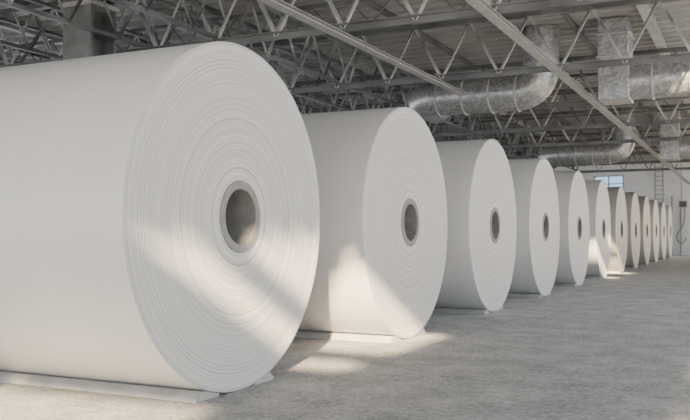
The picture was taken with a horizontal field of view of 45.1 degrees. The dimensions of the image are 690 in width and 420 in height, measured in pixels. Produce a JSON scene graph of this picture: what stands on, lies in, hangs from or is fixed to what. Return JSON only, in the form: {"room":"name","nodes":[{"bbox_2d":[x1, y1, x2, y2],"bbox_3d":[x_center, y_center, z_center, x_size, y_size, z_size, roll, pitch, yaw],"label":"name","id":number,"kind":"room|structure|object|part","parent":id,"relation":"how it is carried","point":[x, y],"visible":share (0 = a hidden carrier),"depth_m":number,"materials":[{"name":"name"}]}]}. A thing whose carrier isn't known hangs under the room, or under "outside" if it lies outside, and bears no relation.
{"room":"paper mill warehouse","nodes":[
{"label":"paper mill warehouse","id":0,"kind":"room"},
{"bbox_2d":[0,0,610,67],"bbox_3d":[-0.837,-3.659,14.413,37.200,1.335,0.160,-1,-2,26],"label":"roof truss","id":1,"kind":"object","parent":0,"point":[420,17],"visible":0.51,"depth_m":14.27,"materials":[{"name":"metal"}]},
{"bbox_2d":[0,255,689,419],"bbox_3d":[3.378,2.201,22.929,38.600,0.200,76.300,-1,-2,26],"label":"floor","id":2,"kind":"structure","parent":0,"point":[616,346],"depth_m":8.44,"materials":[{"name":"concrete"}]},
{"bbox_2d":[62,0,119,59],"bbox_3d":[-4.693,-1.212,15.215,0.900,6.180,0.900,-1,-2,26],"label":"steel column","id":3,"kind":"structure","parent":2,"relation":"on","point":[77,43],"depth_m":15.06,"materials":[{"name":"grey metal"}]},
{"bbox_2d":[0,370,218,402],"bbox_3d":[-3.899,1.647,8.536,6.010,0.080,0.350,-1,-2,26],"label":"chock","id":4,"kind":"object","parent":2,"relation":"on","point":[118,388],"visible":1,"depth_m":7.54,"materials":[{"name":"concrete"}]},
{"bbox_2d":[0,41,319,392],"bbox_3d":[-3.664,0.099,8.995,6.012,3.200,3.200,-1,-2,26],"label":"paper roll","id":5,"kind":"object","parent":2,"relation":"on","point":[160,207],"visible":1,"depth_m":7.00,"materials":[{"name":"white paper"}]},
{"bbox_2d":[252,372,273,384],"bbox_3d":[-3.484,1.671,9.390,6.010,0.080,0.350,-1,-2,26],"label":"chock","id":6,"kind":"object","parent":2,"relation":"on","point":[268,376],"visible":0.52,"depth_m":8.11,"materials":[{"name":"concrete"}]},
{"bbox_2d":[294,330,400,342],"bbox_3d":[-2.021,1.758,12.402,6.010,0.080,0.350,-1,-2,26],"label":"chock","id":7,"kind":"object","parent":2,"relation":"on","point":[300,334],"visible":0.34,"depth_m":11.26,"materials":[{"name":"concrete"}]},
{"bbox_2d":[298,107,447,338],"bbox_3d":[-1.785,0.210,12.861,6.012,3.200,3.200,-1,-2,26],"label":"paper roll","id":8,"kind":"object","parent":2,"relation":"on","point":[380,266],"visible":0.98,"depth_m":10.88,"materials":[{"name":"white paper"}]},
{"bbox_2d":[433,308,489,314],"bbox_3d":[-0.142,1.869,16.269,6.010,0.080,0.350,-1,-2,26],"label":"chock","id":9,"kind":"object","parent":2,"relation":"on","point":[436,310],"visible":0.34,"depth_m":15.03,"materials":[{"name":"concrete"}]},
{"bbox_2d":[434,139,516,311],"bbox_3d":[0.093,0.322,16.727,6.012,3.200,3.200,-1,-2,26],"label":"paper roll","id":10,"kind":"object","parent":2,"relation":"on","point":[480,195],"visible":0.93,"depth_m":14.76,"materials":[{"name":"white paper"}]},
{"bbox_2d":[507,293,541,297],"bbox_3d":[1.736,1.981,20.136,6.010,0.080,0.350,-1,-2,26],"label":"chock","id":11,"kind":"object","parent":2,"relation":"on","point":[509,294],"visible":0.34,"depth_m":18.85,"materials":[{"name":"concrete"}]},
{"bbox_2d":[508,158,559,295],"bbox_3d":[1.971,0.433,20.594,6.012,3.200,3.200,-1,-2,26],"label":"paper roll","id":12,"kind":"object","parent":2,"relation":"on","point":[535,188],"visible":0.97,"depth_m":18.63,"materials":[{"name":"white paper"}]},
{"bbox_2d":[553,283,576,286],"bbox_3d":[3.614,2.092,24.002,6.010,0.080,0.350,-1,-2,26],"label":"chock","id":13,"kind":"object","parent":2,"relation":"on","point":[554,284],"visible":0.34,"depth_m":22.69,"materials":[{"name":"concrete"}]},
{"bbox_2d":[553,171,588,285],"bbox_3d":[3.849,0.544,24.460,6.012,3.200,3.200,-1,-2,26],"label":"paper roll","id":14,"kind":"object","parent":2,"relation":"on","point":[571,187],"visible":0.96,"depth_m":22.52,"materials":[{"name":"white paper"}]},
{"bbox_2d":[584,276,601,278],"bbox_3d":[5.492,2.203,27.868,6.010,0.080,0.350,-1,-2,26],"label":"chock","id":15,"kind":"object","parent":2,"relation":"on","point":[586,277],"visible":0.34,"depth_m":26.55,"materials":[{"name":"concrete"}]},
{"bbox_2d":[584,180,610,277],"bbox_3d":[5.728,0.656,28.327,6.012,3.200,3.200,-1,-2,26],"label":"paper roll","id":16,"kind":"object","parent":2,"relation":"on","point":[597,192],"visible":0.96,"depth_m":26.38,"materials":[{"name":"white paper"}]},
{"bbox_2d":[607,187,626,272],"bbox_3d":[7.606,0.767,32.193,6.012,3.200,3.200,-1,-2,26],"label":"paper roll","id":17,"kind":"object","parent":2,"relation":"on","point":[618,211],"visible":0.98,"depth_m":30.25,"materials":[{"name":"white paper"}]},
{"bbox_2d":[624,192,639,267],"bbox_3d":[9.484,0.879,36.060,6.012,3.200,3.200,-1,-2,26],"label":"paper roll","id":18,"kind":"object","parent":2,"relation":"on","point":[632,204],"visible":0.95,"depth_m":34.12,"materials":[{"name":"white paper"}]},
{"bbox_2d":[638,196,650,264],"bbox_3d":[11.362,0.990,39.926,6.012,3.200,3.200,-1,-2,26],"label":"paper roll","id":19,"kind":"object","parent":2,"relation":"on","point":[645,223],"visible":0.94,"depth_m":38.01,"materials":[{"name":"white paper"}]},
{"bbox_2d":[648,200,658,261],"bbox_3d":[13.241,1.101,43.793,6.012,3.200,3.200,-1,-2,26],"label":"paper roll","id":20,"kind":"object","parent":2,"relation":"on","point":[654,214],"visible":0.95,"depth_m":41.85,"materials":[{"name":"white paper"}]},
{"bbox_2d":[657,202,666,259],"bbox_3d":[15.119,1.213,47.659,6.012,3.200,3.200,-1,-2,26],"label":"paper roll","id":21,"kind":"object","parent":2,"relation":"on","point":[661,206],"visible":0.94,"depth_m":45.73,"materials":[{"name":"white paper"}]},
{"bbox_2d":[665,205,672,257],"bbox_3d":[16.997,1.324,51.526,6.012,3.200,3.200,-1,-2,26],"label":"paper roll","id":22,"kind":"object","parent":2,"relation":"on","point":[669,226],"visible":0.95,"depth_m":49.64,"materials":[{"name":"white paper"}]},
{"bbox_2d":[0,0,689,161],"bbox_3d":[3.918,-4.344,24.229,38.600,0.160,74.770,-1,-2,26],"label":"ceiling","id":23,"kind":"structure","parent":0,"point":[498,44],"depth_m":21.42,"materials":[{"name":"paint"}]},
{"bbox_2d":[191,0,232,41],"bbox_3d":[-2.652,-3.675,16.630,0.180,1.535,1.800,-1,-2,26],"label":"rod","id":24,"kind":"object","parent":23,"relation":"hanging from","point":[191,0],"visible":0.19,"depth_m":16.00,"materials":[{"name":"metal"}]},
{"bbox_3d":[-2.957,-3.761,16.003,0.022,1.400,0.022,0,-2,3],"label":"hanger rod","id":25,"kind":"part","parent":24,"relation":"part of","materials":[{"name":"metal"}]},
{"bbox_2d":[408,25,560,123],"bbox_3d":[3.536,-3.350,21.141,4.045,1.965,1.865,-1,-2,26],"label":"air duct","id":26,"kind":"object","parent":23,"relation":"hanging from","point":[433,103],"visible":0.83,"depth_m":20.16,"materials":[{"name":"grey metal"}]},
{"bbox_2d":[538,110,635,167],"bbox_3d":[10.088,-2.882,34.627,4.045,2.125,1.865,-1,-2,26],"label":"air duct","id":27,"kind":"object","parent":23,"relation":"hanging from","point":[557,156],"visible":0.74,"depth_m":33.70,"materials":[{"name":"grey metal"}]},
{"bbox_2d":[595,16,689,104],"bbox_3d":[9.141,-3.483,17.902,7.100,1.885,0.920,-1,-2,26],"label":"air duct","id":28,"kind":"object","parent":23,"relation":"hanging from","point":[629,83],"visible":0.77,"depth_m":18.80,"materials":[{"name":"grey metal"}]},
{"bbox_2d":[659,108,689,160],"bbox_3d":[15.693,-3.020,31.388,7.100,2.035,0.920,-1,-2,26],"label":"air duct","id":29,"kind":"object","parent":23,"relation":"hanging from","point":[669,150],"visible":0.78,"depth_m":32.36,"materials":[{"name":"grey metal"}]},
{"bbox_2d":[246,0,689,93],"bbox_3d":[1.347,-3.530,18.909,37.200,1.335,0.160,-1,-2,26],"label":"roof truss","id":30,"kind":"object","parent":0,"point":[622,61],"visible":0.49,"depth_m":18.02,"materials":[{"name":"metal"}]},
{"bbox_2d":[289,46,689,113],"bbox_3d":[3.531,-3.400,23.405,37.200,1.335,0.160,-1,-2,26],"label":"roof truss","id":31,"kind":"object","parent":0,"point":[679,50],"visible":0.27,"depth_m":22.45,"materials":[{"name":"metal"}]},
{"bbox_2d":[299,87,689,136],"bbox_3d":[5.703,-3.270,27.907,37.226,1.335,0.160,-1,-2,26],"label":"roof truss","id":32,"kind":"object","parent":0,"point":[669,121],"visible":0.18,"depth_m":27.22,"materials":[{"name":"metal"}]},
{"bbox_2d":[426,103,689,148],"bbox_3d":[7.887,-3.141,32.403,37.226,1.335,0.160,-1,-2,26],"label":"roof truss","id":33,"kind":"object","parent":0,"point":[569,143],"visible":0.21,"depth_m":31.77,"materials":[{"name":"metal"}]},
{"bbox_2d":[426,99,689,125],"bbox_3d":[6.803,-3.571,30.162,37.210,0.585,0.090,-1,-2,26],"label":"roof truss","id":34,"kind":"object","parent":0,"point":[672,109],"visible":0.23,"depth_m":29.61,"materials":[{"name":"metal"}]},
{"bbox_2d":[435,123,689,158],"bbox_3d":[10.071,-3.011,36.899,37.226,1.335,0.160,-1,-2,26],"label":"roof truss","id":35,"kind":"object","parent":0,"point":[656,151],"visible":0.03,"depth_m":37.22,"materials":[{"name":"metal"}]},
{"bbox_2d":[439,128,689,148],"bbox_3d":[11.171,-3.312,39.154,37.210,0.585,0.090,-1,-2,26],"label":"roof truss","id":36,"kind":"object","parent":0,"point":[682,129],"visible":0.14,"depth_m":39.24,"materials":[{"name":"metal"}]},
{"bbox_2d":[500,134,689,166],"bbox_3d":[12.255,-2.882,41.395,37.226,1.335,0.160,-1,-2,26],"label":"roof truss","id":37,"kind":"object","parent":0,"point":[684,135],"visible":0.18,"depth_m":40.67,"materials":[{"name":"metal"}]},
{"bbox_2d":[505,146,689,172],"bbox_3d":[14.439,-2.752,45.891,37.226,1.335,0.160,-1,-2,26],"label":"roof truss","id":38,"kind":"object","parent":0,"point":[635,148],"visible":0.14,"depth_m":45.27,"materials":[{"name":"metal"}]},
{"bbox_2d":[552,162,689,254],"bbox_3d":[19.977,-0.113,57.193,38.000,6.400,0.300,-1,-2,26],"label":"wall","id":39,"kind":"structure","parent":0,"point":[640,182],"depth_m":56.26,"materials":[{"name":"paint"}]},
{"bbox_2d":[594,175,623,189],"bbox_3d":[18.413,-1.743,57.911,2.000,1.300,0.100,-1,-2,26],"label":"window","id":40,"kind":"structure","parent":39,"relation":"in","point":[614,175],"depth_m":57.79,"materials":[{"name":"metal"}]},
{"bbox_2d":[654,164,663,201],"bbox_3d":[21.298,-1.840,56.301,0.570,2.600,0.060,-1,-2,26],"label":"ladder","id":41,"kind":"object","parent":39,"relation":"attached to","point":[655,176],"visible":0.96,"depth_m":56.28,"materials":[{"name":"grey metal"}]},
{"bbox_3d":[21.073,-1.837,56.410,0.070,2.600,0.060,-1,-2,26],"label":"rail","id":42,"kind":"part","parent":41,"relation":"part of","materials":[{"name":"grey metal"}]},
{"bbox_3d":[21.523,-1.843,56.191,0.070,2.600,0.060,-1,-2,26],"label":"rail","id":43,"kind":"part","parent":41,"relation":"part of","materials":[{"name":"grey metal"}]},
{"bbox_2d":[671,196,672,254],"bbox_3d":[22.040,1.050,55.913,0.100,4.000,0.095,-1,-2,26],"label":"pipe","id":44,"kind":"object","parent":39,"relation":"attached to","point":[671,196],"visible":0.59,"depth_m":55.90,"materials":[{"name":"grey metal"}]},
{"bbox_2d":[680,208,681,254],"bbox_3d":[22.534,1.453,55.661,0.100,3.180,0.095,-1,-2,26],"label":"pipe","id":45,"kind":"object","parent":39,"relation":"attached to","point":[680,208],"visible":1,"depth_m":55.63,"materials":[{"name":"grey metal"}]},
{"bbox_2d":[676,163,686,243],"bbox_3d":[22.547,-0.444,55.615,0.710,5.430,0.269,-1,-2,26],"label":"electrical box","id":46,"kind":"object","parent":39,"relation":"attached to","point":[682,204],"visible":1,"depth_m":55.52,"materials":[{"name":"grey metal"}]},
{"bbox_3d":[22.601,-0.392,55.507,0.400,0.340,0.015,-1,-2,26],"label":"panel","id":47,"kind":"part","parent":46,"relation":"part of","materials":[{"name":"metal"}]},
{"bbox_3d":[-5.217,-3.918,5.427,37.226,1.335,0.160,-1,-2,26],"label":"roof truss","id":48,"kind":"object","parent":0,"visible":0},
{"bbox_2d":[2,45,50,59],"bbox_3d":[-5.314,-3.981,28.331,0.100,0.100,73.700,-1,-2,26],"label":"purlin","id":49,"kind":"object","parent":48,"relation":"on","point":[13,50],"visible":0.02,"depth_m":22.18,"materials":[{"name":"metal"}]},
{"bbox_2d":[0,21,320,112],"bbox_3d":[-3.785,-4.047,27.590,0.200,0.160,73.700,-1,-2,26],"label":"purlin","id":50,"kind":"object","parent":48,"relation":"on","point":[3,25],"visible":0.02,"depth_m":19.71,"materials":[{"name":"metal"}]},
{"bbox_2d":[0,17,324,112],"bbox_3d":[-2.727,-3.294,26.998,0.090,1.060,50.038,-1,-2,26],"label":"truss","id":51,"kind":"object","parent":48,"relation":"attached to","point":[2,19],"visible":0.03,"depth_m":18.27,"materials":[{"name":"metal"}]},
{"bbox_2d":[13,0,455,139],"bbox_3d":[-2.076,-4.026,26.759,0.100,0.100,73.700,-1,-2,26],"label":"purlin","id":52,"kind":"object","parent":48,"relation":"on","point":[21,2],"visible":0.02,"depth_m":20.11,"materials":[{"name":"metal"}]},
{"bbox_2d":[0,0,510,156],"bbox_3d":[-1.198,-3.315,26.256,0.090,1.060,50.038,-1,-2,26],"label":"truss","id":53,"kind":"object","parent":48,"relation":"attached to","point":[54,8],"visible":0.12,"depth_m":16.58,"materials":[{"name":"metal"}]},
{"bbox_2d":[0,0,536,156],"bbox_3d":[0.781,-3.343,25.296,0.090,1.060,50.038,-1,-2,26],"label":"truss","id":54,"kind":"object","parent":48,"relation":"attached to","point":[9,3],"visible":0.41,"depth_m":17.09,"materials":[{"name":"metal"}]},
{"bbox_2d":[116,0,534,155],"bbox_3d":[-0.546,-4.093,26.018,0.200,0.160,73.700,-1,-2,26],"label":"purlin","id":55,"kind":"object","parent":48,"relation":"on","point":[117,5],"visible":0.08,"depth_m":20.33,"materials":[{"name":"metal"}]},
{"bbox_2d":[108,0,577,170],"bbox_3d":[2.265,-3.364,24.575,0.090,1.060,50.038,-1,-2,26],"label":"truss","id":56,"kind":"object","parent":48,"relation":"attached to","point":[192,27],"visible":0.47,"depth_m":18.44,"materials":[{"name":"metal"}]},
{"bbox_2d":[3,0,511,63],"bbox_3d":[0.251,-3.959,16.674,37.210,0.585,0.090,-1,-2,26],"label":"joist","id":57,"kind":"object","parent":56,"relation":"attached to","point":[343,2],"visible":0.34,"depth_m":17.80,"materials":[{"name":"metal"}]},
{"bbox_2d":[294,72,597,113],"bbox_3d":[4.619,-3.700,25.666,37.210,0.585,0.090,-1,-2,26],"label":"joist","id":58,"kind":"object","parent":56,"relation":"attached to","point":[566,92],"visible":0.16,"depth_m":27.26,"materials":[{"name":"metal"}]},
{"bbox_2d":[258,0,464,95],"bbox_3d":[-1.317,-3.031,11.459,0.170,0.080,18.900,-1,-2,26],"label":"cable tray","id":59,"kind":"object","parent":48,"relation":"hanging from","point":[280,5],"visible":1,"depth_m":14.47,"materials":[{"name":"grey metal"}]},
{"bbox_2d":[184,0,585,166],"bbox_3d":[0.803,-4.066,25.361,0.100,0.100,73.700,-1,-2,26],"label":"purlin","id":60,"kind":"object","parent":48,"relation":"on","point":[207,8],"visible":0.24,"depth_m":21.25,"materials":[{"name":"metal"}]},
{"bbox_2d":[272,7,606,165],"bbox_3d":[2.062,-4.129,24.752,0.200,0.160,73.700,-1,-2,26],"label":"purlin","id":61,"kind":"object","parent":48,"relation":"on","point":[520,123],"visible":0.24,"depth_m":36.57,"materials":[{"name":"metal"}]},
{"bbox_2d":[363,1,634,164],"bbox_3d":[3.771,-4.108,23.921,0.100,0.100,73.700,-1,-2,26],"label":"purlin","id":62,"kind":"object","parent":48,"relation":"on","point":[372,4],"visible":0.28,"depth_m":21.01,"materials":[{"name":"metal"}]},
{"bbox_2d":[484,0,658,154],"bbox_3d":[5.571,-4.178,23.049,0.200,0.160,73.700,-1,-2,26],"label":"purlin","id":63,"kind":"object","parent":48,"relation":"on","point":[484,0],"visible":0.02,"depth_m":26.13,"materials":[{"name":"metal"}]},
{"bbox_2d":[465,0,689,183],"bbox_3d":[9.999,-2.535,28.690,0.170,0.080,59.800,-1,-2,26],"label":"cable tray","id":64,"kind":"object","parent":48,"relation":"hanging from","point":[481,6],"visible":1,"depth_m":16.37,"materials":[{"name":"grey metal"}]},
{"bbox_2d":[554,6,688,162],"bbox_3d":[6.875,-4.151,22.414,0.100,0.100,73.700,-1,-2,26],"label":"purlin","id":65,"kind":"object","parent":48,"relation":"on","point":[567,17],"visible":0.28,"depth_m":20.16,"materials":[{"name":"metal"}]},
{"bbox_2d":[636,4,689,114],"bbox_3d":[8.314,-4.216,21.717,0.200,0.160,73.700,-1,-2,26],"label":"purlin","id":66,"kind":"object","parent":48,"relation":"on","point":[652,26],"visible":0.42,"depth_m":19.52,"materials":[{"name":"metal"}]}
]}

